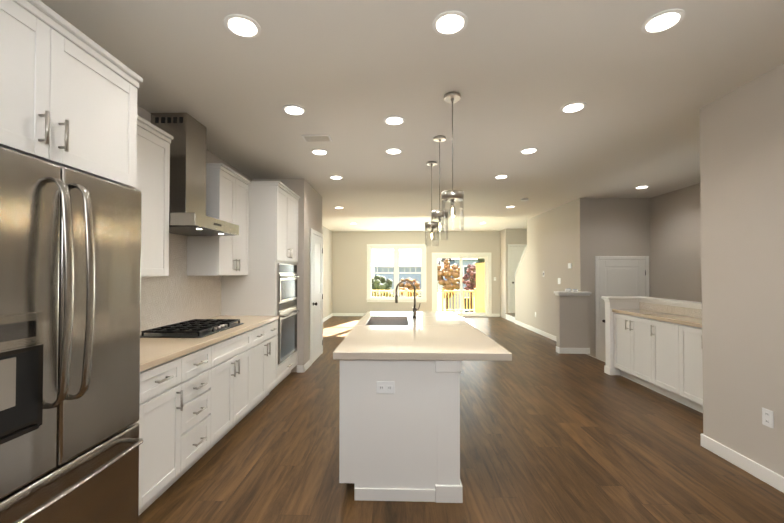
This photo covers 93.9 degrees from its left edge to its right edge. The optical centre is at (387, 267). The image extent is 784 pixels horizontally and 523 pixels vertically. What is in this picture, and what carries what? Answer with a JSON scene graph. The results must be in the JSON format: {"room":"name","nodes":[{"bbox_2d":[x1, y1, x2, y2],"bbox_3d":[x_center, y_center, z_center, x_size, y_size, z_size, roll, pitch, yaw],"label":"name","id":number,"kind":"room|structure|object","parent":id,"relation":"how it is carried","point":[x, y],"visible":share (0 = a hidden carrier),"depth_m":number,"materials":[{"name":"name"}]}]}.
{"room":"kitchen","nodes":[
{"label":"kitchen","id":0,"kind":"room"},
{"bbox_2d":[40,0,783,231],"bbox_3d":[1.357,-1.332,5.698,7.020,0.120,14.450,0,-1,2],"label":"ceiling","id":1,"kind":"structure","parent":0,"point":[349,76],"depth_m":2.69,"materials":[{"name":"white paint"}]},
{"bbox_2d":[224,14,260,37],"bbox_3d":[-0.795,-1.320,2.006,0.190,0.011,0.190,0,-1,2],"label":"recessed light","id":2,"kind":"object","parent":1,"relation":"in","point":[242,26],"visible":1,"depth_m":1.99,"materials":[{"name":"white"}]},
{"bbox_2d":[282,104,305,115],"bbox_3d":[-0.774,-1.305,3.035,0.190,0.011,0.190,0,-1,2],"label":"recessed light","id":3,"kind":"object","parent":1,"relation":"in","point":[292,109],"visible":0.98,"depth_m":3.01,"materials":[{"name":"white"}]},
{"bbox_2d":[301,135,331,141],"bbox_3d":[-0.705,-1.294,3.663,0.280,0.014,0.160,0,-1,2],"label":"ceiling vent","id":4,"kind":"object","parent":1,"relation":"in","point":[316,138],"visible":0.96,"depth_m":3.65,"materials":[{"name":"white metal"}]},
{"bbox_2d":[311,149,327,154],"bbox_3d":[-0.758,-1.290,4.085,0.190,0.011,0.190,0,-1,2],"label":"recessed light","id":5,"kind":"object","parent":1,"relation":"in","point":[319,151],"visible":0.98,"depth_m":4.06,"materials":[{"name":"white plastic"}]},
{"bbox_2d":[329,175,342,178],"bbox_3d":[-0.728,-1.274,5.175,0.190,0.011,0.190,0,-1,2],"label":"recessed light","id":6,"kind":"object","parent":1,"relation":"in","point":[336,177],"visible":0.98,"depth_m":5.15,"materials":[{"name":"white"}]},
{"bbox_2d":[385,148,401,153],"bbox_3d":[0.067,-1.290,4.060,0.190,0.011,0.190,0,-1,2],"label":"recessed light","id":7,"kind":"object","parent":1,"relation":"in","point":[393,151],"visible":0.98,"depth_m":4.05,"materials":[{"name":"white"}]},
{"bbox_2d":[384,115,404,124],"bbox_3d":[0.060,-1.302,3.240,0.190,0.011,0.190,0,-1,2],"label":"recessed light","id":8,"kind":"object","parent":1,"relation":"in","point":[394,120],"visible":0.96,"depth_m":3.23,"materials":[{"name":"white"}]},
{"bbox_2d":[425,161,438,246],"bbox_3d":[0.540,-0.774,4.484,0.168,1.030,0.168,0,-1,2],"label":"pendant light","id":9,"kind":"object","parent":1,"relation":"hanging from","point":[431,164],"visible":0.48,"depth_m":4.48,"materials":[{"name":"silver metal"}]},
{"bbox_2d":[431,135,447,240],"bbox_3d":[0.520,-0.786,3.654,0.168,1.030,0.168,0,-1,2],"label":"pendant light","id":10,"kind":"object","parent":1,"relation":"hanging from","point":[437,214],"visible":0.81,"depth_m":3.65,"materials":[{"name":"silver metal"}]},
{"bbox_2d":[432,10,467,35],"bbox_3d":[0.338,-1.320,1.982,0.190,0.011,0.190,0,-1,2],"label":"recessed light","id":11,"kind":"object","parent":1,"relation":"in","point":[449,23],"visible":1,"depth_m":1.97,"materials":[{"name":"white plastic"}]},
{"bbox_2d":[441,92,463,230],"bbox_3d":[0.494,-0.799,2.790,0.168,1.030,0.168,0,-1,2],"label":"pendant light","id":12,"kind":"object","parent":1,"relation":"hanging from","point":[452,196],"visible":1,"depth_m":2.78,"materials":[{"name":"silver metal"}]},
{"bbox_2d":[494,175,507,178],"bbox_3d":[1.594,-1.275,5.135,0.190,0.011,0.190,0,-1,2],"label":"recessed light","id":13,"kind":"object","parent":1,"relation":"in","point":[500,176],"visible":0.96,"depth_m":5.11,"materials":[{"name":"white plastic"}]},
{"bbox_2d":[520,148,537,153],"bbox_3d":[1.562,-1.290,4.045,0.190,0.011,0.190,0,-1,2],"label":"recessed light","id":14,"kind":"object","parent":1,"relation":"in","point":[528,150],"visible":1,"depth_m":4.02,"materials":[{"name":"white"}]},
{"bbox_2d":[560,102,586,112],"bbox_3d":[1.516,-1.306,2.986,0.190,0.011,0.190,0,-1,2],"label":"recessed light","id":15,"kind":"object","parent":1,"relation":"in","point":[572,107],"visible":1,"depth_m":2.97,"materials":[{"name":"white plastic"}]},
{"bbox_2d":[635,185,648,188],"bbox_3d":[4.000,-1.266,5.753,0.190,0.011,0.190,0,-1,2],"label":"recessed light","id":16,"kind":"object","parent":1,"relation":"in","point":[643,186],"visible":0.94,"depth_m":5.72,"materials":[{"name":"white plastic"}]},
{"bbox_2d":[641,8,684,33],"bbox_3d":[1.478,-1.320,1.967,0.190,0.011,0.190,0,-1,2],"label":"recessed light","id":17,"kind":"object","parent":1,"relation":"in","point":[663,21],"visible":1,"depth_m":1.96,"materials":[{"name":"white"}]},
{"bbox_2d":[137,63,783,476],"bbox_3d":[1.357,0.338,5.674,7.020,3.220,14.450,0,-1,2],"label":"wall","id":18,"kind":"structure","parent":0,"point":[713,241],"depth_m":4.40,"materials":[{"name":"beige paint"}]},
{"bbox_2d":[0,0,142,187],"bbox_3d":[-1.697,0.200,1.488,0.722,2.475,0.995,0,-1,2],"label":"upper cabinet","id":19,"kind":"object","parent":18,"relation":"attached to","point":[68,94],"visible":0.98,"depth_m":1.55,"materials":[{"name":"white wood"}]},
{"bbox_2d":[133,115,173,276],"bbox_3d":[-1.847,-0.482,2.423,0.367,1.085,0.835,0,-1,2],"label":"upper cabinet","id":20,"kind":"object","parent":18,"relation":"attached to","point":[153,163],"visible":0.23,"depth_m":2.66,"materials":[{"name":"white wood"}]},
{"bbox_2d":[140,233,221,333],"bbox_3d":[-2.005,0.104,3.167,0.008,0.884,2.330,0,-1,2],"label":"tile backsplash","id":21,"kind":"structure","parent":18,"relation":"attached to","point":[177,295],"depth_m":3.47,"materials":[{"name":"tile"}]},
{"bbox_2d":[151,113,238,235],"bbox_3d":[-1.737,-0.809,3.237,0.523,0.992,0.780,0,-1,2],"label":"range hood","id":22,"kind":"object","parent":18,"relation":"attached to","point":[187,197],"visible":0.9,"depth_m":3.09,"materials":[{"name":"silver metal"}]},
{"bbox_2d":[187,163,250,275],"bbox_3d":[-1.800,-0.474,3.982,0.367,1.115,0.705,0,-1,2],"label":"upper cabinet","id":23,"kind":"object","parent":18,"relation":"attached to","point":[227,193],"visible":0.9,"depth_m":3.72,"materials":[{"name":"white wood"}]},
{"bbox_2d":[302,360,309,372],"bbox_3d":[-1.191,1.444,5.378,0.024,0.100,0.364,0,-1,2],"label":"baseboard","id":24,"kind":"structure","parent":18,"relation":"attached to","point":[304,367],"depth_m":5.27,"materials":[{"name":"white wood"}]},
{"bbox_2d":[310,228,322,365],"bbox_3d":[-1.130,0.453,6.022,0.086,2.100,0.880,0,-1,2],"label":"pantry door","id":25,"kind":"structure","parent":18,"relation":"in","point":[316,294],"depth_m":5.97,"materials":[{"name":"white wood"}]},
{"bbox_2d":[323,313,332,321],"bbox_3d":[-1.890,1.499,9.232,0.014,0.100,5.500,0,-1,2],"label":"baseboard","id":26,"kind":"structure","parent":18,"relation":"attached to","point":[324,319],"depth_m":11.12,"materials":[{"name":"white wood"}]},
{"bbox_2d":[333,313,364,315],"bbox_3d":[-0.176,1.538,11.924,3.220,0.100,0.014,0,-1,2],"label":"baseboard","id":27,"kind":"structure","parent":18,"relation":"attached to","point":[334,314],"depth_m":11.95,"materials":[{"name":"white"}]},
{"bbox_2d":[366,244,426,301],"bbox_3d":[0.291,0.181,11.981,1.980,1.895,0.208,0,-1,2],"label":"window","id":28,"kind":"structure","parent":18,"relation":"in","point":[396,264],"depth_m":11.95,"materials":[{"name":"white"}]},
{"bbox_2d":[372,263,484,312],"bbox_3d":[0.686,0.940,13.795,6.050,2.250,3.440,0,-1,2],"label":"deck","id":29,"kind":"object","parent":18,"relation":"attached to","point":[480,286],"depth_m":15.36,"materials":[{"name":"brown wood"}]},
{"bbox_2d":[432,253,491,316],"bbox_3d":[2.400,0.550,11.932,1.920,2.075,0.168,0,-1,2],"label":"sliding glass door","id":30,"kind":"structure","parent":18,"relation":"in","point":[488,293],"depth_m":11.90,"materials":[{"name":"white"}]},
{"bbox_2d":[508,244,526,312],"bbox_3d":[4.153,0.337,11.175,0.920,2.100,0.086,0,-1,2],"label":"hall door","id":31,"kind":"structure","parent":18,"relation":"in","point":[515,252],"depth_m":11.22,"materials":[{"name":"white wood"}]},
{"bbox_2d":[515,320,556,341],"bbox_3d":[3.516,1.487,8.416,0.017,0.100,3.714,0,-1,2],"label":"baseboard","id":32,"kind":"structure","parent":18,"relation":"attached to","point":[531,328],"depth_m":8.63,"materials":[{"name":"white wood"}]},
{"bbox_2d":[543,263,571,276],"bbox_3d":[3.484,0.060,7.580,0.022,0.270,1.380,0,-1,2],"label":"light switch","id":33,"kind":"object","parent":18,"relation":"attached to","point":[569,265],"visible":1,"depth_m":6.99,"materials":[{"name":"white plastic"}]},
{"bbox_2d":[558,347,589,353],"bbox_3d":[3.281,1.459,6.421,0.528,0.100,0.017,0,-1,2],"label":"baseboard","id":34,"kind":"structure","parent":18,"relation":"attached to","point":[560,350],"depth_m":6.41,"materials":[{"name":"white wood"}]},
{"bbox_2d":[514,245,701,308],"bbox_3d":[3.352,-0.058,6.646,0.700,1.110,7.320,0,-1,2],"label":"trim","id":35,"kind":"structure","parent":18,"relation":"on","point":[681,303],"depth_m":5.04,"materials":[{"name":"white"}]},
{"bbox_2d":[565,289,577,291],"bbox_3d":[3.276,0.403,6.514,0.225,0.053,0.105,0,-1,2],"label":"rolls","id":36,"kind":"object","parent":35,"relation":"on","point":[569,290],"visible":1,"depth_m":6.48,"materials":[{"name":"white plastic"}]},
{"bbox_2d":[604,365,613,373],"bbox_3d":[3.292,1.441,5.192,0.424,0.100,0.014,0,-1,2],"label":"baseboard","id":37,"kind":"structure","parent":18,"relation":"attached to","point":[608,370],"depth_m":5.10,"materials":[{"name":"white"}]},
{"bbox_2d":[595,256,648,361],"bbox_3d":[4.230,0.841,6.563,0.950,2.100,0.086,0,-1,2],"label":"door","id":38,"kind":"structure","parent":18,"relation":"in","point":[621,275],"depth_m":6.60,"materials":[{"name":"white wood"}]},
{"bbox_2d":[700,434,783,492],"bbox_3d":[2.504,1.378,0.789,0.014,0.100,4.424,0,-1,2],"label":"baseboard","id":39,"kind":"structure","parent":18,"relation":"attached to","point":[761,472],"depth_m":2.62,"materials":[{"name":"white wood"}]},
{"bbox_2d":[762,407,773,428],"bbox_3d":[2.557,1.012,2.462,0.008,0.115,0.075,0,-1,2],"label":"outlet","id":40,"kind":"object","parent":18,"relation":"attached to","point":[767,417],"visible":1,"depth_m":2.45,"materials":[{"name":"white plastic"}]},
{"bbox_2d":[138,316,783,522],"bbox_3d":[1.282,1.558,5.659,6.870,0.120,14.450,0,-1,2],"label":"floor","id":41,"kind":"structure","parent":0,"point":[549,433],"depth_m":2.78,"materials":[{"name":"brown wood"}]},
{"bbox_2d":[0,146,142,522],"bbox_3d":[-1.626,0.512,1.474,0.809,1.850,0.920,0,-1,2],"label":"refrigerator","id":42,"kind":"object","parent":41,"relation":"on","point":[71,441],"visible":1,"depth_m":1.48,"materials":[{"name":"grey metal"}]},
{"bbox_2d":[136,355,183,515],"bbox_3d":[-1.695,1.011,2.189,0.683,0.874,0.420,0,-1,2],"label":"base cabinet","id":43,"kind":"object","parent":41,"relation":"on","point":[161,414],"depth_m":2.19,"materials":[{"name":"white wood"}]},
{"bbox_2d":[140,315,278,371],"bbox_3d":[-1.659,0.566,3.150,0.698,0.039,2.330,0,-1,2],"label":"countertop","id":44,"kind":"structure","parent":43,"relation":"on","point":[155,351],"depth_m":2.63,"materials":[{"name":"beige stone"}]},
{"bbox_2d":[140,319,243,337],"bbox_3d":[-1.674,0.522,3.196,0.518,0.049,0.788,0,-1,2],"label":"cooktop","id":45,"kind":"object","parent":44,"relation":"in","point":[197,328],"visible":0.98,"depth_m":3.04,"materials":[{"name":"black metal"}]},
{"bbox_2d":[184,342,219,472],"bbox_3d":[-1.683,1.017,2.589,0.683,0.874,0.499,0,-1,2],"label":"base cabinet","id":46,"kind":"object","parent":41,"relation":"on","point":[196,406],"depth_m":2.62,"materials":[{"name":"white wood"}]},
{"bbox_2d":[216,328,255,442],"bbox_3d":[-1.665,1.025,3.184,0.683,0.874,0.810,0,-1,2],"label":"base cabinet","id":47,"kind":"object","parent":41,"relation":"on","point":[236,386],"depth_m":3.18,"materials":[{"name":"white wood"}]},
{"bbox_2d":[221,181,299,391],"bbox_3d":[-1.606,0.232,4.779,0.707,2.505,0.910,0,-1,2],"label":"tall cabinet","id":48,"kind":"object","parent":41,"relation":"on","point":[273,228],"visible":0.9,"depth_m":4.33,"materials":[{"name":"white wood"}]},
{"bbox_2d":[277,263,299,364],"bbox_3d":[-1.270,0.560,4.764,0.082,1.210,0.770,0,-1,2],"label":"double wall oven","id":49,"kind":"object","parent":48,"relation":"in","point":[287,282],"visible":1,"depth_m":4.66,"materials":[{"name":"silver metal"}]},
{"bbox_2d":[256,320,277,405],"bbox_3d":[-1.644,1.035,3.888,0.683,0.874,0.840,0,-1,2],"label":"base cabinet","id":50,"kind":"object","parent":41,"relation":"on","point":[266,337],"depth_m":3.93,"materials":[{"name":"white wood"}]},
{"bbox_2d":[333,356,464,502],"bbox_3d":[0.093,1.029,3.455,0.807,0.874,2.382,0,-1,2],"label":"kitchen island","id":51,"kind":"object","parent":41,"relation":"on","point":[399,430],"depth_m":2.28,"materials":[{"name":"white painted wood"},{"name":"white quartz"}]},
{"bbox_2d":[333,312,511,359],"bbox_3d":[0.247,0.567,3.458,1.105,0.047,2.400,0,-1,2],"label":"island countertop","id":52,"kind":"structure","parent":51,"relation":"on","point":[434,335],"depth_m":2.67,"materials":[{"name":"white stone"}]},
{"bbox_2d":[369,320,408,323],"bbox_3d":[0.005,0.697,3.804,0.430,0.228,0.760,0,-1,2],"label":"sink","id":53,"kind":"object","parent":52,"relation":"in","point":[370,321],"depth_m":4.18,"materials":[{"name":"silver metal"}]},
{"bbox_2d":[395,280,419,319],"bbox_3d":[0.222,0.346,4.012,0.281,0.411,0.060,0,-1,2],"label":"faucet","id":54,"kind":"object","parent":52,"relation":"on","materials":[{"name":"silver metal"}]},
{"bbox_2d":[613,314,647,387],"bbox_3d":[3.302,1.046,4.654,0.368,0.874,0.825,0,-1,2],"label":"base cabinet","id":55,"kind":"object","parent":41,"relation":"on","point":[630,358],"depth_m":4.70,"materials":[{"name":"white wood"}]},
{"bbox_2d":[644,318,671,398],"bbox_3d":[3.285,1.038,4.091,0.368,0.874,0.539,0,-1,2],"label":"base cabinet","id":56,"kind":"object","parent":41,"relation":"on","point":[658,348],"depth_m":4.20,"materials":[{"name":"white wood"}]},
{"bbox_2d":[672,322,702,412],"bbox_3d":[3.267,1.030,3.521,0.368,0.874,0.839,0,-1,2],"label":"base cabinet","id":57,"kind":"object","parent":41,"relation":"on","point":[687,367],"depth_m":3.78,"materials":[{"name":"white wood"}]},
{"bbox_2d":[612,310,701,329],"bbox_3d":[3.275,0.579,4.027,0.383,0.039,2.092,0,-1,2],"label":"countertop","id":58,"kind":"structure","parent":57,"relation":"on","point":[680,319],"depth_m":4.20,"materials":[{"name":"beige stone"}]},
{"bbox_2d":[505,313,514,322],"bbox_3d":[4.230,1.476,10.719,1.280,0.190,0.960,0,-1,2],"label":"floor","id":59,"kind":"structure","parent":0,"point":[510,317],"depth_m":10.78,"materials":[{"name":"white"}]},
{"label":"outside","id":60,"kind":"structure","parent":0,"visible":0},
{"bbox_2d":[438,292,440,311],"bbox_3d":[1.380,5.250,51.003,120.000,0.200,77.700,0,-1,2],"label":"ground","id":61,"kind":"structure","parent":60,"point":[438,302],"depth_m":54.55,"materials":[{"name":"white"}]},
{"bbox_2d":[372,275,392,296],"bbox_3d":[-0.612,2.696,27.818,2.101,4.241,2.242,0,-1,2],"label":"tree","id":62,"kind":"object","parent":61,"relation":"on","point":[384,286],"depth_m":27.28,"materials":[{"name":"green plant"}]},
{"bbox_2d":[372,251,441,311],"bbox_3d":[1.945,1.590,39.883,6.900,6.800,8.700,0,-1,2],"label":"house","id":63,"kind":"structure","parent":61,"relation":"on","point":[383,259],"depth_m":35.99,"materials":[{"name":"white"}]},
{"bbox_2d":[399,278,419,296],"bbox_3d":[1.756,2.852,30.924,1.966,4.019,2.128,0,-1,2],"label":"tree","id":64,"kind":"object","parent":61,"relation":"on","point":[404,287],"depth_m":30.35,"materials":[{"name":"brown plant"}]},
{"bbox_2d":[437,259,463,311],"bbox_3d":[4.247,2.071,25.826,2.127,5.433,2.185,0,-1,2],"label":"tree","id":65,"kind":"object","parent":61,"relation":"on","point":[449,281],"depth_m":25.35,"materials":[{"name":"brown plant"}]},
{"bbox_2d":[441,258,477,311],"bbox_3d":[9.801,1.343,36.648,8.000,7.200,8.700,0,-1,2],"label":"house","id":66,"kind":"structure","parent":61,"relation":"on","point":[452,261],"depth_m":32.73,"materials":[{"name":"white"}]},
{"bbox_2d":[463,264,475,311],"bbox_3d":[5.214,2.253,22.759,1.040,4.982,1.112,0,-1,2],"label":"tree","id":67,"kind":"object","parent":61,"relation":"on","point":[472,274],"depth_m":22.66,"materials":[{"name":"brown plant"}]},
{"bbox_2d":[472,258,484,289],"bbox_3d":[7.703,1.733,26.648,3.404,6.133,3.621,0,-1,2],"label":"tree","id":68,"kind":"object","parent":61,"relation":"on","point":[481,260],"depth_m":26.68,"materials":[{"name":"brown plant"}]}
]}

